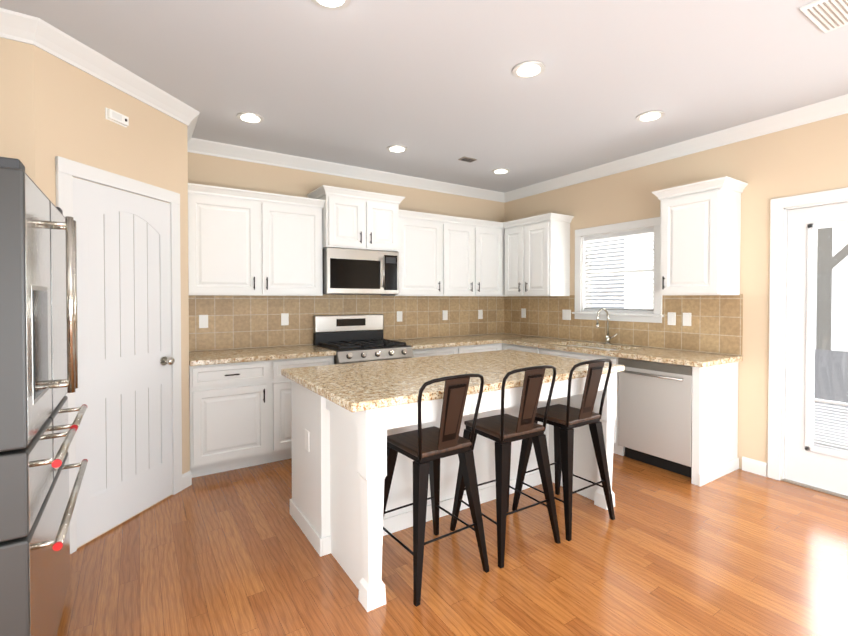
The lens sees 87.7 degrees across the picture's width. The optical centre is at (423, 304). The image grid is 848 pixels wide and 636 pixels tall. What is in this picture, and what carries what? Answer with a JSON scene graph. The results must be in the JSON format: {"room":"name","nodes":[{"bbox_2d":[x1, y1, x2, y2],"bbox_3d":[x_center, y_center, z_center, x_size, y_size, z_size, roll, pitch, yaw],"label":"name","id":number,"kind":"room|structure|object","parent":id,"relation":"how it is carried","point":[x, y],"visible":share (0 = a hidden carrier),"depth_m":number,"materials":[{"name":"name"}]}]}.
{"room":"kitchen","nodes":[
{"label":"kitchen","id":0,"kind":"room"},
{"bbox_2d":[0,37,189,548],"bbox_3d":[-2.312,-0.036,2.810,1.450,2.740,1.395,-1,1,-33],"label":"wall","id":1,"kind":"structure","parent":0,"point":[52,107],"depth_m":2.47,"materials":[{"name":"beige paint"}]},
{"bbox_2d":[105,107,128,127],"bbox_3d":[-1.834,-1.121,2.646,0.031,0.065,0.140,0,1,12],"label":"sensor","id":2,"kind":"object","parent":1,"relation":"attached to","point":[116,117],"visible":0.98,"depth_m":2.63,"materials":[{"name":"white plastic"}]},
{"bbox_2d":[55,156,181,553],"bbox_3d":[-1.825,0.277,2.731,0.613,2.116,0.613,-1,1,-33],"label":"door","id":3,"kind":"structure","parent":1,"relation":"attached to","point":[126,442],"depth_m":2.69,"materials":[{"name":"white paint"}]},
{"bbox_2d":[182,457,766,489],"bbox_3d":[0.857,1.302,1.394,5.200,0.105,5.945,-1,1,-33],"label":"baseboard","id":4,"kind":"structure","parent":1,"relation":"attached to","point":[754,466],"depth_m":3.44,"materials":[{"name":"white paint"}]},
{"bbox_2d":[187,152,504,351],"bbox_3d":[-1.153,-0.060,4.467,5.440,2.740,0.120,-1,1,-33],"label":"wall","id":5,"kind":"structure","parent":0,"point":[223,172],"depth_m":4.37,"materials":[{"name":"beige paint"}]},
{"bbox_2d":[188,183,324,295],"bbox_3d":[-1.500,-0.525,3.941,1.232,0.886,0.372,-1,1,-33],"label":"upper cabinet","id":6,"kind":"object","parent":5,"relation":"attached to","point":[241,242],"visible":0.92,"depth_m":3.78,"materials":[{"name":"white paint"}]},
{"bbox_2d":[189,295,503,350],"bbox_3d":[-0.509,0.142,4.812,3.748,0.493,0.008,-1,1,-33],"label":"wall tile","id":7,"kind":"structure","parent":5,"relation":"attached to","point":[235,322],"depth_m":4.41,"materials":[{"name":"beige tile"}]},
{"bbox_2d":[199,315,207,327],"bbox_3d":[-1.934,0.147,3.876,0.072,0.116,0.008,-1,1,-33],"label":"electrical outlet","id":8,"kind":"object","parent":7,"relation":"attached to","point":[203,321],"visible":1,"depth_m":3.87,"materials":[{"name":"white plastic"}]},
{"bbox_2d":[281,313,288,324],"bbox_3d":[-1.342,0.141,4.260,0.072,0.116,0.008,-1,1,-33],"label":"electrical outlet","id":9,"kind":"object","parent":7,"relation":"attached to","point":[284,318],"visible":1,"depth_m":4.26,"materials":[{"name":"white plastic"}]},
{"bbox_2d":[397,311,401,321],"bbox_3d":[-0.273,0.131,4.955,0.072,0.116,0.008,-1,1,-33],"label":"electrical outlet","id":10,"kind":"object","parent":7,"relation":"attached to","point":[399,316],"visible":1,"depth_m":4.95,"materials":[{"name":"white plastic"}]},
{"bbox_2d":[443,310,447,319],"bbox_3d":[0.254,0.126,5.297,0.072,0.116,0.008,-1,1,-33],"label":"electrical outlet","id":11,"kind":"object","parent":7,"relation":"attached to","point":[445,314],"visible":1,"depth_m":5.30,"materials":[{"name":"white plastic"}]},
{"bbox_2d":[478,310,482,318],"bbox_3d":[0.716,0.122,5.597,0.072,0.116,0.008,-1,1,-33],"label":"electrical outlet","id":12,"kind":"object","parent":7,"relation":"attached to","point":[480,314],"visible":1,"depth_m":5.59,"materials":[{"name":"white plastic"}]},
{"bbox_2d":[307,185,404,251],"bbox_3d":[-0.675,-0.816,4.425,0.864,0.549,0.452,-1,1,-33],"label":"upper cabinet","id":13,"kind":"object","parent":5,"relation":"attached to","point":[358,219],"visible":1,"depth_m":4.23,"materials":[{"name":"white paint"}]},
{"bbox_2d":[323,247,398,294],"bbox_3d":[-0.669,-0.319,4.424,0.762,0.432,0.448,-1,1,-33],"label":"microwave","id":14,"kind":"object","parent":13,"relation":"attached to","point":[357,272],"visible":0.94,"depth_m":4.25,"materials":[{"name":"silver metal"}]},
{"bbox_2d":[381,209,444,295],"bbox_3d":[-0.133,-0.538,4.846,0.584,0.886,0.337,-1,1,-33],"label":"upper cabinet","id":15,"kind":"object","parent":5,"relation":"attached to","point":[443,255],"depth_m":4.72,"materials":[{"name":"white paint"}]},
{"bbox_2d":[445,215,504,295],"bbox_3d":[0.483,-0.544,5.247,0.886,0.886,0.337,-1,1,-33],"label":"upper cabinet","id":16,"kind":"object","parent":5,"relation":"attached to","point":[474,248],"depth_m":5.13,"materials":[{"name":"white paint"}]},
{"bbox_2d":[0,0,847,192],"bbox_3d":[0.678,-1.419,1.629,5.440,0.060,6.840,-1,1,-33],"label":"ceiling","id":17,"kind":"structure","parent":0,"point":[438,89],"depth_m":2.66,"materials":[{"name":"grey paint"}]},
{"bbox_2d":[237,112,263,122],"bbox_3d":[-1.310,-1.408,3.331,0.189,0.012,0.189,0,1,12],"label":"recessed light","id":18,"kind":"object","parent":17,"relation":"in","point":[248,117],"depth_m":3.31,"materials":[{"name":"grey plastic"}]},
{"bbox_2d":[311,0,350,9],"bbox_3d":[-0.424,-1.389,1.987,0.189,0.012,0.189,0,1,12],"label":"recessed light","id":19,"kind":"object","parent":17,"relation":"in","point":[325,4],"depth_m":2.04,"materials":[{"name":"grey plastic"}]},
{"bbox_2d":[387,145,407,152],"bbox_3d":[-0.245,-1.418,4.023,0.189,0.012,0.189,0,1,12],"label":"recessed light","id":20,"kind":"object","parent":17,"relation":"in","point":[393,148],"depth_m":4.00,"materials":[{"name":"grey plastic"}]},
{"bbox_2d":[492,168,509,173],"bbox_3d":[0.823,-1.428,4.729,0.189,0.012,0.189,0,1,12],"label":"recessed light","id":21,"kind":"object","parent":17,"relation":"in","point":[500,170],"depth_m":4.71,"materials":[{"name":"grey plastic"}]},
{"bbox_2d":[512,61,544,77],"bbox_3d":[0.624,-1.398,2.632,0.189,0.012,0.189,0,1,12],"label":"recessed light","id":22,"kind":"object","parent":17,"relation":"in","point":[528,69],"depth_m":2.61,"materials":[{"name":"grey plastic"}]},
{"bbox_2d":[636,110,664,121],"bbox_3d":[1.691,-1.408,3.301,0.189,0.012,0.189,0,1,12],"label":"recessed light","id":23,"kind":"object","parent":17,"relation":"in","point":[653,115],"depth_m":3.29,"materials":[{"name":"grey plastic"}]},
{"bbox_2d":[458,0,847,162],"bbox_3d":[1.232,-1.404,3.200,0.340,0.015,2.870,-1,1,-33],"label":"ceiling vent","id":24,"kind":"object","parent":17,"relation":"in","point":[825,16],"visible":0.94,"depth_m":2.10,"materials":[{"name":"white metal"}]},
{"bbox_2d":[56,453,847,635],"bbox_3d":[0.678,1.381,1.670,5.440,0.060,6.840,-1,1,-33],"label":"floor","id":25,"kind":"structure","parent":0,"point":[739,552],"depth_m":2.24,"materials":[{"name":"brown wood"}]},
{"bbox_2d":[0,157,87,635],"bbox_3d":[-1.724,0.463,1.467,0.904,1.780,0.910,-1,1,-33],"label":"fridge","id":26,"kind":"object","parent":25,"relation":"on","point":[38,327],"visible":1,"depth_m":1.37,"materials":[{"name":"silver metal"}]},
{"bbox_2d":[189,345,335,477],"bbox_3d":[-1.422,0.862,3.840,1.142,0.914,0.651,-1,1,-33],"label":"base cabinet","id":27,"kind":"object","parent":25,"relation":"on","point":[240,408],"visible":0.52,"depth_m":3.51,"materials":[{"name":"white paint"}]},
{"bbox_2d":[313,314,413,363],"bbox_3d":[-0.593,0.710,4.321,0.762,1.205,0.722,-1,1,-33],"label":"range","id":28,"kind":"object","parent":25,"relation":"on","point":[355,338],"visible":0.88,"depth_m":4.39,"materials":[{"name":"silver metal"}]},
{"bbox_2d":[383,373,488,606],"bbox_3d":[0.026,0.833,2.262,0.461,1.018,0.485,-1,1,-33],"label":"stool","id":29,"kind":"object","parent":25,"relation":"on","point":[426,449],"visible":0.96,"depth_m":2.14,"materials":[{"name":"brown metal"}]},
{"bbox_2d":[412,345,460,357],"bbox_3d":[-0.056,0.869,4.749,0.583,0.874,0.615,-1,1,-33],"label":"base cabinet","id":30,"kind":"object","parent":25,"relation":"on","point":[456,349],"depth_m":4.50,"materials":[{"name":"white paint"}]},
{"bbox_2d":[399,333,524,348],"bbox_3d":[0.472,0.408,5.065,1.824,0.040,0.650,-1,1,-33],"label":"countertop","id":31,"kind":"structure","parent":30,"relation":"on","point":[486,339],"depth_m":4.83,"materials":[{"name":"beige stone"}]},
{"bbox_2d":[290,369,620,611],"bbox_3d":[0.214,0.888,2.873,1.864,0.890,1.086,-1,1,-33],"label":"kitchen island","id":32,"kind":"object","parent":25,"relation":"on","point":[348,419],"depth_m":2.40,"materials":[{"name":"paint"}]},
{"bbox_2d":[281,349,624,412],"bbox_3d":[0.217,0.423,2.862,1.960,0.040,1.095,-1,1,-33],"label":"island countertop","id":33,"kind":"structure","parent":32,"relation":"on","point":[351,387],"depth_m":2.60,"materials":[{"name":"beige stone"}]},
{"bbox_2d":[461,345,500,353],"bbox_3d":[0.433,0.865,5.067,0.585,0.874,0.615,-1,1,-33],"label":"base cabinet","id":34,"kind":"object","parent":25,"relation":"on","point":[464,348],"depth_m":4.80,"materials":[{"name":"white paint"}]},
{"bbox_2d":[450,365,560,567],"bbox_3d":[0.469,0.829,2.535,0.454,1.018,0.482,-1,1,-33],"label":"stool","id":35,"kind":"object","parent":25,"relation":"on","point":[503,430],"visible":1,"depth_m":2.40,"materials":[{"name":"brown metal"}]},
{"bbox_2d":[501,345,536,352],"bbox_3d":[1.281,0.866,4.935,0.616,0.874,0.570,-1,1,-33],"label":"base cabinet","id":36,"kind":"object","parent":25,"relation":"on","point":[525,348],"depth_m":4.77,"materials":[{"name":"white paint"}]},
{"bbox_2d":[512,359,614,540],"bbox_3d":[0.888,0.826,2.789,0.454,1.018,0.482,-1,1,-33],"label":"stool","id":37,"kind":"object","parent":25,"relation":"on","point":[564,420],"visible":0.85,"depth_m":2.70,"materials":[{"name":"brown metal"}]},
{"bbox_2d":[537,345,656,455],"bbox_3d":[1.674,0.875,4.329,0.616,0.874,0.875,-1,1,-33],"label":"base cabinet","id":38,"kind":"object","parent":25,"relation":"on","point":[617,449],"depth_m":3.99,"materials":[{"name":"white paint"}]},
{"bbox_2d":[501,337,742,368],"bbox_3d":[1.695,0.419,4.258,0.651,0.040,2.145,-1,1,-33],"label":"countertop","id":39,"kind":"structure","parent":38,"relation":"on","point":[670,356],"depth_m":3.83,"materials":[{"name":"beige stone"}]},
{"bbox_2d":[596,308,617,343],"bbox_3d":[1.817,0.214,4.395,0.217,0.365,0.136,-1,1,-33],"label":"faucet","id":40,"kind":"object","parent":39,"relation":"on","point":[608,337],"visible":1,"depth_m":4.44,"materials":[{"name":"grey metal"}]},
{"bbox_2d":[618,358,692,477],"bbox_3d":[2.018,0.888,3.662,0.554,0.868,0.604,-1,1,-33],"label":"dishwasher","id":41,"kind":"object","parent":25,"relation":"on","point":[654,413],"visible":0.75,"depth_m":3.51,"materials":[{"name":"grey metal"}]},
{"bbox_2d":[504,113,847,480],"bbox_3d":[2.909,-0.040,3.099,0.120,2.740,6.600,-1,1,-33],"label":"wall","id":42,"kind":"structure","parent":0,"point":[812,157],"depth_m":3.49,"materials":[{"name":"beige paint"}]},
{"bbox_2d":[0,8,847,202],"bbox_3d":[0.678,-1.336,1.631,5.200,0.104,6.600,-1,1,-33],"label":"crown molding","id":43,"kind":"structure","parent":42,"relation":"attached to","point":[40,34],"depth_m":3.51,"materials":[{"name":"white paint"}]},
{"bbox_2d":[503,213,573,295],"bbox_3d":[1.299,-0.542,5.118,0.372,0.886,0.758,-1,1,-33],"label":"upper cabinet","id":44,"kind":"object","parent":42,"relation":"attached to","point":[537,255],"visible":1,"depth_m":4.92,"materials":[{"name":"white paint"}]},
{"bbox_2d":[572,217,663,322],"bbox_3d":[1.970,-0.328,4.494,0.160,0.981,0.996,-1,1,-33],"label":"window","id":45,"kind":"structure","parent":42,"relation":"in","point":[656,316],"depth_m":4.45,"materials":[{"name":"white paint"}]},
{"bbox_2d":[504,294,742,354],"bbox_3d":[1.806,0.143,4.682,0.008,0.493,2.732,-1,1,-33],"label":"wall tiles","id":46,"kind":"structure","parent":42,"relation":"attached to","point":[716,326],"depth_m":4.12,"materials":[{"name":"beige tile"}]},
{"bbox_2d":[521,308,525,317],"bbox_3d":[1.246,0.105,5.528,0.008,0.116,0.072,-1,1,-33],"label":"electrical outlet","id":47,"kind":"object","parent":46,"relation":"attached to","point":[523,312],"visible":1,"depth_m":5.53,"materials":[{"name":"white plastic"}]},
{"bbox_2d":[562,310,570,319],"bbox_3d":[1.606,0.113,4.974,0.008,0.116,0.115,-1,1,-33],"label":"electrical outlet","id":48,"kind":"object","parent":46,"relation":"attached to","point":[566,314],"visible":1,"depth_m":4.97,"materials":[{"name":"white plastic"}]},
{"bbox_2d":[668,312,675,324],"bbox_3d":[2.241,0.127,3.997,0.008,0.116,0.072,-1,1,-33],"label":"electrical outlet","id":49,"kind":"object","parent":46,"relation":"attached to","point":[671,318],"visible":1,"depth_m":3.99,"materials":[{"name":"white plastic"}]},
{"bbox_2d":[683,313,690,325],"bbox_3d":[2.313,0.129,3.885,0.008,0.116,0.072,-1,1,-33],"label":"electrical outlet","id":50,"kind":"object","parent":46,"relation":"attached to","point":[686,319],"visible":1,"depth_m":3.88,"materials":[{"name":"white plastic"}]},
{"bbox_2d":[652,176,747,295],"bbox_3d":[2.257,-0.521,3.643,0.372,0.886,0.571,-1,1,-33],"label":"upper cabinet","id":51,"kind":"object","parent":42,"relation":"attached to","point":[700,232],"visible":1,"depth_m":3.50,"materials":[{"name":"white paint"}]},
{"bbox_2d":[767,187,847,498],"bbox_3d":[2.981,0.268,2.971,0.142,2.128,1.056,-1,1,-33],"label":"door","id":52,"kind":"structure","parent":42,"relation":"attached to","point":[809,464],"depth_m":3.25,"materials":[{"name":"white paint"}]},
{"label":"outside","id":53,"kind":"structure","parent":0,"visible":0},
{"bbox_2d":[624,226,847,350],"bbox_3d":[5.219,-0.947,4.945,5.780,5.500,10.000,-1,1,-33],"label":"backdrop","id":54,"kind":"structure","parent":53,"point":[837,277],"depth_m":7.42,"materials":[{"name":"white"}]},
{"bbox_2d":[813,439,847,452],"bbox_3d":[5.261,1.373,5.006,5.880,0.100,8.000,-1,1,-33],"label":"ground","id":55,"kind":"structure","parent":53,"point":[829,445],"depth_m":4.19,"materials":[{"name":"white"}]},
{"bbox_2d":[813,227,847,444],"bbox_3d":[4.508,-0.160,4.793,1.550,2.970,6.500,-1,1,-33],"label":"porch","id":56,"kind":"object","parent":55,"relation":"on","point":[835,375],"depth_m":4.79,"materials":[{"name":"black wood"}]}
]}

